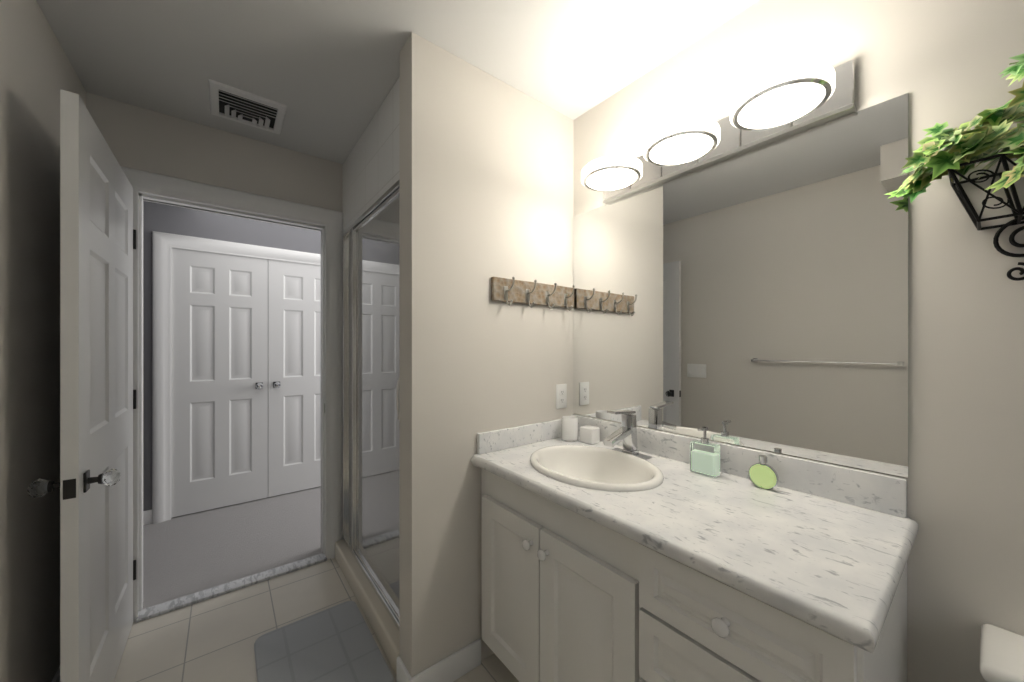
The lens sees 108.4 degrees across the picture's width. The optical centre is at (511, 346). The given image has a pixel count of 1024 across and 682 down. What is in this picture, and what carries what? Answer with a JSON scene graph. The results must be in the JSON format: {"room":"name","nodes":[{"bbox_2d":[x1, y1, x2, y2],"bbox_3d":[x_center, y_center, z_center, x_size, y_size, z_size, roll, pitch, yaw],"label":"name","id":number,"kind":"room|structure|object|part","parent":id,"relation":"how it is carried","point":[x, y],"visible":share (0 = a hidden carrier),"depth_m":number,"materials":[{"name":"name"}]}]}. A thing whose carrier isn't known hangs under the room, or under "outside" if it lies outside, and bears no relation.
{"room":"bathroom","nodes":[
{"label":"bathroom","id":0,"kind":"room"},
{"bbox_2d":[0,0,85,681],"bbox_3d":[-0.704,0.080,0.009,0.120,2.440,4.320,0,0,-38],"label":"wall","id":1,"kind":"structure","parent":0,"point":[37,72],"depth_m":1.18,"materials":[{"name":"white paint"}]},
{"bbox_2d":[52,666,59,681],"bbox_3d":[-0.642,1.250,0.039,0.014,0.100,4.050,0,0,-38],"label":"baseboard","id":2,"kind":"structure","parent":1,"relation":"attached to","point":[56,678],"depth_m":1.34,"materials":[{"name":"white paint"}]},
{"bbox_2d":[27,89,135,681],"bbox_3d":[-1.537,0.277,1.396,0.185,2.030,0.826,0,0,-38],"label":"door","id":3,"kind":"structure","parent":1,"relation":"in","point":[97,407],"depth_m":1.21,"materials":[{"name":"white paint"}]},
{"bbox_3d":[-1.381,0.415,1.078,0.040,0.054,0.054,0,0,-38],"label":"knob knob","id":4,"kind":"part","parent":3,"relation":"part of","materials":[{"name":"clear glass"}]},
{"bbox_3d":[-1.352,0.415,1.101,0.036,0.060,0.042,0,0,-38],"label":"knob plate","id":5,"kind":"part","parent":3,"relation":"part of","materials":[{"name":"black metal"}]},
{"bbox_3d":[-1.296,0.415,1.144,0.036,0.060,0.042,0,0,-38],"label":"knob plate","id":6,"kind":"part","parent":3,"relation":"part of","materials":[{"name":"black metal"}]},
{"bbox_3d":[-1.267,0.415,1.167,0.040,0.054,0.054,0,0,-38],"label":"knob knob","id":7,"kind":"part","parent":3,"relation":"part of","materials":[{"name":"clear glass"}]},
{"bbox_2d":[86,92,341,211],"bbox_3d":[-1.205,0.080,2.281,1.880,2.440,0.120,0,0,-38],"label":"wall","id":8,"kind":"structure","parent":0,"point":[140,138],"depth_m":1.92,"materials":[{"name":"white paint"}]},
{"bbox_2d":[136,553,326,622],"bbox_3d":[-1.467,1.292,2.015,0.820,0.016,0.082,0,0,-38],"label":"threshold","id":9,"kind":"object","parent":8,"relation":"attached to","point":[177,603],"visible":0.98,"depth_m":1.96,"materials":[{"name":"stone"}]},
{"bbox_2d":[121,166,342,621],"bbox_3d":[-1.498,0.233,2.055,1.008,2.134,0.180,0,0,-38],"label":"door frame","id":10,"kind":"structure","parent":8,"relation":"attached to","point":[331,221],"depth_m":2.11,"materials":[{"name":"white paint"}]},
{"bbox_2d":[143,201,320,510],"bbox_3d":[-2.098,0.080,3.183,4.200,2.440,0.140,0,0,-38],"label":"wall","id":11,"kind":"structure","parent":0,"point":[163,218],"depth_m":2.78,"materials":[{"name":"grey paint"}]},
{"bbox_2d":[143,510,151,524],"bbox_3d":[-3.161,1.238,2.257,1.385,0.100,0.014,0,0,-38],"label":"baseboard","id":12,"kind":"structure","parent":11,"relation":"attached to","point":[147,516],"depth_m":2.66,"materials":[{"name":"white paint"}]},
{"bbox_2d":[171,248,267,517],"bbox_3d":[-2.316,0.268,2.949,0.607,2.025,0.035,0,0,-38],"label":"door","id":13,"kind":"structure","parent":11,"relation":"in","point":[219,371],"depth_m":2.92,"materials":[{"name":"white paint"}]},
{"bbox_2d":[152,231,320,523],"bbox_3d":[-2.054,0.233,3.110,1.408,2.134,0.028,0,0,-38],"label":"trim","id":14,"kind":"structure","parent":11,"relation":"attached to","point":[163,244],"depth_m":2.71,"materials":[{"name":"white paint"}]},
{"bbox_2d":[268,259,320,496],"bbox_3d":[-1.833,0.268,3.325,0.607,2.025,0.035,0,0,-38],"label":"door","id":15,"kind":"structure","parent":11,"relation":"in","point":[294,370],"depth_m":3.24,"materials":[{"name":"white paint"}]},
{"bbox_2d":[143,486,321,608],"bbox_3d":[-1.932,1.344,2.970,4.200,0.112,2.000,0,0,-38],"label":"floor","id":16,"kind":"structure","parent":0,"point":[187,554],"depth_m":2.41,"materials":[{"name":"grey carpet"}]},
{"bbox_2d":[114,558,518,681],"bbox_3d":[0.106,1.350,0.596,2.120,0.100,4.250,0,0,-38],"label":"floor","id":17,"kind":"structure","parent":0,"point":[214,639],"depth_m":1.68,"materials":[{"name":"beige tile"}]},
{"bbox_2d":[254,601,393,681],"bbox_3d":[-0.787,1.293,1.516,0.420,0.013,0.610,0,0,-38],"label":"bath mat","id":18,"kind":"object","parent":17,"relation":"on","point":[336,643],"visible":0.98,"depth_m":1.55,"materials":[{"name":"grey fabric"}]},
{"bbox_2d":[335,180,398,675],"bbox_3d":[-0.722,0.301,1.879,0.110,1.998,1.048,0,0,-38],"label":"shower","id":19,"kind":"object","parent":17,"relation":"on","point":[367,553],"visible":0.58,"depth_m":1.85,"materials":[{"name":"clear glass"}]},
{"bbox_2d":[471,414,918,681],"bbox_3d":[0.430,0.821,1.211,0.609,0.958,1.173,0,0,-38],"label":"bathroom vanity","id":20,"kind":"object","parent":17,"relation":"on","point":[731,572],"visible":0.9,"depth_m":0.95,"materials":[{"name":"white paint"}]},
{"bbox_3d":[-0.009,0.887,1.353,0.020,0.575,0.340,0,0,-38],"label":"door","id":21,"kind":"part","parent":20,"relation":"part of","materials":[{"name":"white paint"}]},
{"bbox_3d":[0.052,0.660,1.229,0.035,0.034,0.034,0,0,-38],"label":"knob","id":22,"kind":"part","parent":20,"relation":"part of","materials":[{"name":"white ceramic"}]},
{"bbox_3d":[0.099,0.660,1.169,0.035,0.034,0.034,0,0,-38],"label":"knob","id":23,"kind":"part","parent":20,"relation":"part of","materials":[{"name":"white ceramic"}]},
{"bbox_2d":[561,416,578,442],"bbox_3d":[0.268,0.384,1.710,0.080,0.110,0.080,0,0,-38],"label":"cup","id":24,"kind":"object","parent":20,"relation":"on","point":[569,429],"visible":1,"depth_m":1.68,"materials":[{"name":"white ceramic"}]},
{"bbox_3d":[0.208,0.887,1.074,0.020,0.575,0.354,0,0,-38],"label":"door","id":25,"kind":"part","parent":20,"relation":"part of","materials":[{"name":"white paint"}]},
{"bbox_2d":[580,425,599,444],"bbox_3d":[0.355,0.404,1.685,0.060,0.070,0.073,0,0,-38],"label":"cup","id":26,"kind":"object","parent":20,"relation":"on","point":[589,434],"visible":0.96,"depth_m":1.66,"materials":[{"name":"white ceramic"}]},
{"bbox_2d":[530,445,663,491],"bbox_3d":[0.291,0.530,1.348,0.402,0.219,0.513,0,0,-38],"label":"sink","id":27,"kind":"object","parent":20,"relation":"in","point":[597,468],"visible":0.62,"depth_m":1.46,"materials":[{"name":"white ceramic"}]},
{"bbox_2d":[603,410,651,459],"bbox_3d":[0.430,0.345,1.457,0.175,0.189,0.164,0,0,-38],"label":"faucet","id":28,"kind":"object","parent":20,"relation":"on","point":[626,432],"visible":0.85,"depth_m":1.47,"materials":[{"name":"silver metal"}]},
{"bbox_2d":[690,427,719,477],"bbox_3d":[0.658,0.359,1.266,0.064,0.160,0.084,0,0,-38],"label":"soap dispenser","id":29,"kind":"object","parent":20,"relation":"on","point":[704,456],"visible":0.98,"depth_m":1.25,"materials":[{"name":"green glass"}]},
{"bbox_3d":[0.426,0.569,0.750,0.035,0.034,0.034,0,0,-38],"label":"knob","id":30,"kind":"part","parent":20,"relation":"part of","materials":[{"name":"white ceramic"}]},
{"bbox_3d":[0.446,0.912,0.768,0.020,0.165,0.398,0,0,-38],"label":"drawer","id":31,"kind":"part","parent":20,"relation":"part of","materials":[{"name":"white paint"}]},
{"bbox_3d":[0.446,0.738,0.768,0.020,0.165,0.398,0,0,-38],"label":"drawer","id":32,"kind":"part","parent":20,"relation":"part of","materials":[{"name":"white paint"}]},
{"bbox_3d":[0.446,0.569,0.768,0.020,0.153,0.398,0,0,-38],"label":"drawer","id":33,"kind":"part","parent":20,"relation":"part of","materials":[{"name":"white paint"}]},
{"bbox_2d":[748,455,778,488],"bbox_3d":[0.779,0.390,1.145,0.028,0.098,0.078,0,0,-38],"label":"perfume","id":34,"kind":"object","parent":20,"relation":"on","point":[762,474],"visible":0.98,"depth_m":1.13,"materials":[{"name":"green glass"}]},
{"bbox_2d":[980,624,1023,681],"bbox_3d":[0.949,0.966,0.469,0.700,0.668,0.443,0,0,-38],"label":"toilet","id":35,"kind":"object","parent":17,"relation":"on","point":[1001,654],"visible":1,"depth_m":0.76,"materials":[{"name":"white ceramic"}]},
{"bbox_2d":[342,78,398,232],"bbox_3d":[-0.707,-0.920,1.908,0.062,0.440,1.080,0,0,-38],"label":"wall","id":36,"kind":"structure","parent":0,"point":[370,171],"depth_m":1.83,"materials":[{"name":"paint"}]},
{"bbox_2d":[36,0,758,163],"bbox_3d":[-0.657,-1.190,1.332,4.400,0.100,6.350,0,0,-38],"label":"ceiling","id":37,"kind":"structure","parent":0,"point":[326,72],"depth_m":1.41,"materials":[{"name":"white paint"}]},
{"bbox_2d":[208,79,286,133],"bbox_3d":[-1.268,-1.132,1.776,0.290,0.016,0.290,0,0,-38],"label":"ceiling vent","id":38,"kind":"object","parent":37,"relation":"in","point":[240,106],"visible":1,"depth_m":1.76,"materials":[{"name":"white metal"}]},
{"bbox_2d":[399,32,573,677],"bbox_3d":[-0.063,0.080,1.649,0.854,2.440,0.120,0,0,-38],"label":"wall","id":39,"kind":"structure","parent":0,"point":[486,177],"depth_m":1.47,"materials":[{"name":"white paint"}]},
{"bbox_2d":[397,656,410,681],"bbox_3d":[-0.405,1.250,1.381,0.014,0.100,0.118,0,0,-38],"label":"baseboard","id":40,"kind":"structure","parent":39,"relation":"attached to","point":[403,675],"depth_m":1.38,"materials":[{"name":"white paint"}]},
{"bbox_2d":[409,639,480,681],"bbox_3d":[-0.249,1.250,1.419,0.306,0.100,0.014,0,0,-38],"label":"baseboard","id":41,"kind":"structure","parent":39,"relation":"attached to","point":[459,664],"depth_m":1.43,"materials":[{"name":"white paint"}]},
{"bbox_2d":[491,276,574,310],"bbox_3d":[0.130,-0.230,1.671,0.494,0.120,0.080,0,0,-38],"label":"hook rail","id":42,"kind":"object","parent":39,"relation":"attached to","point":[512,290],"visible":1,"depth_m":1.65,"materials":[{"name":"brown wood"}]},
{"bbox_2d":[556,384,566,408],"bbox_3d":[0.242,0.245,1.805,0.072,0.118,0.008,0,0,-38],"label":"electrical outlet","id":43,"kind":"object","parent":39,"relation":"attached to","point":[561,395],"visible":1,"depth_m":1.80,"materials":[{"name":"white plastic"}]},
{"bbox_2d":[574,0,1023,681],"bbox_3d":[0.874,0.080,1.238,0.120,2.440,4.320,0,0,-38],"label":"wall","id":44,"kind":"structure","parent":0,"point":[942,60],"depth_m":0.91,"materials":[{"name":"white paint"}]},
{"bbox_2d":[581,59,855,203],"bbox_3d":[0.592,-0.721,1.280,0.270,0.138,0.850,0,0,-38],"label":"light bar","id":45,"kind":"object","parent":44,"relation":"attached to","point":[775,105],"visible":1,"depth_m":1.16,"materials":[{"name":"white glass"}]},
{"bbox_3d":[0.403,-0.686,1.498,0.240,0.059,0.240,0,0,-38],"label":"lamp shade","id":46,"kind":"part","parent":45,"relation":"part of","materials":[{"name":"white glass"}]},
{"bbox_3d":[0.579,-0.686,1.271,0.240,0.059,0.240,0,0,-38],"label":"lamp shade","id":47,"kind":"part","parent":45,"relation":"part of","materials":[{"name":"white glass"}]},
{"bbox_3d":[0.685,-0.659,1.353,0.032,0.014,0.850,0,0,-38],"label":"rail","id":48,"kind":"part","parent":45,"relation":"part of","materials":[{"name":"silver metal"}]},
{"bbox_3d":[0.756,-0.686,1.045,0.240,0.059,0.240,0,0,-38],"label":"lamp shade","id":49,"kind":"part","parent":45,"relation":"part of","materials":[{"name":"white glass"}]},
{"bbox_2d":[571,414,907,518],"bbox_3d":[0.656,0.391,1.400,0.020,0.098,1.153,0,0,-38],"label":"backsplash","id":50,"kind":"structure","parent":44,"relation":"attached to","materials":[{"name":"stone"}]},
{"bbox_2d":[573,93,907,477],"bbox_3d":[0.664,-0.156,1.404,0.005,0.988,1.154,0,0,-38],"label":"mirror","id":51,"kind":"object","parent":44,"relation":"attached to","point":[757,298],"visible":1,"depth_m":1.19,"materials":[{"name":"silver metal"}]},
{"bbox_2d":[884,54,1023,280],"bbox_3d":[1.067,-0.377,0.741,0.237,0.466,0.465,0,0,-38],"label":"hanging basket","id":52,"kind":"object","parent":44,"relation":"attached to","point":[967,149],"visible":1,"depth_m":0.80,"materials":[{"name":"black metal"}]},
{"bbox_3d":[-2.102,0.330,3.071,0.050,0.050,0.036,0,0,-38],"label":"plate","id":53,"kind":"object","parent":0,"visible":0},
{"bbox_2d":[256,383,262,388],"bbox_3d":[-2.079,0.330,3.042,0.054,0.054,0.040,0,0,-38],"label":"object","id":54,"kind":"structure","parent":53,"relation":"attached to","point":[259,385],"depth_m":3.03,"materials":[{"name":"silver metal"}]},
{"bbox_3d":[-2.004,0.330,3.147,0.050,0.050,0.036,0,0,-38],"label":"plate","id":55,"kind":"object","parent":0,"visible":0},
{"bbox_2d":[274,382,280,387],"bbox_3d":[-1.981,0.330,3.118,0.054,0.054,0.040,0,0,-38],"label":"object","id":56,"kind":"structure","parent":55,"relation":"attached to","point":[277,384],"depth_m":3.11,"materials":[{"name":"silver metal"}]}
]}

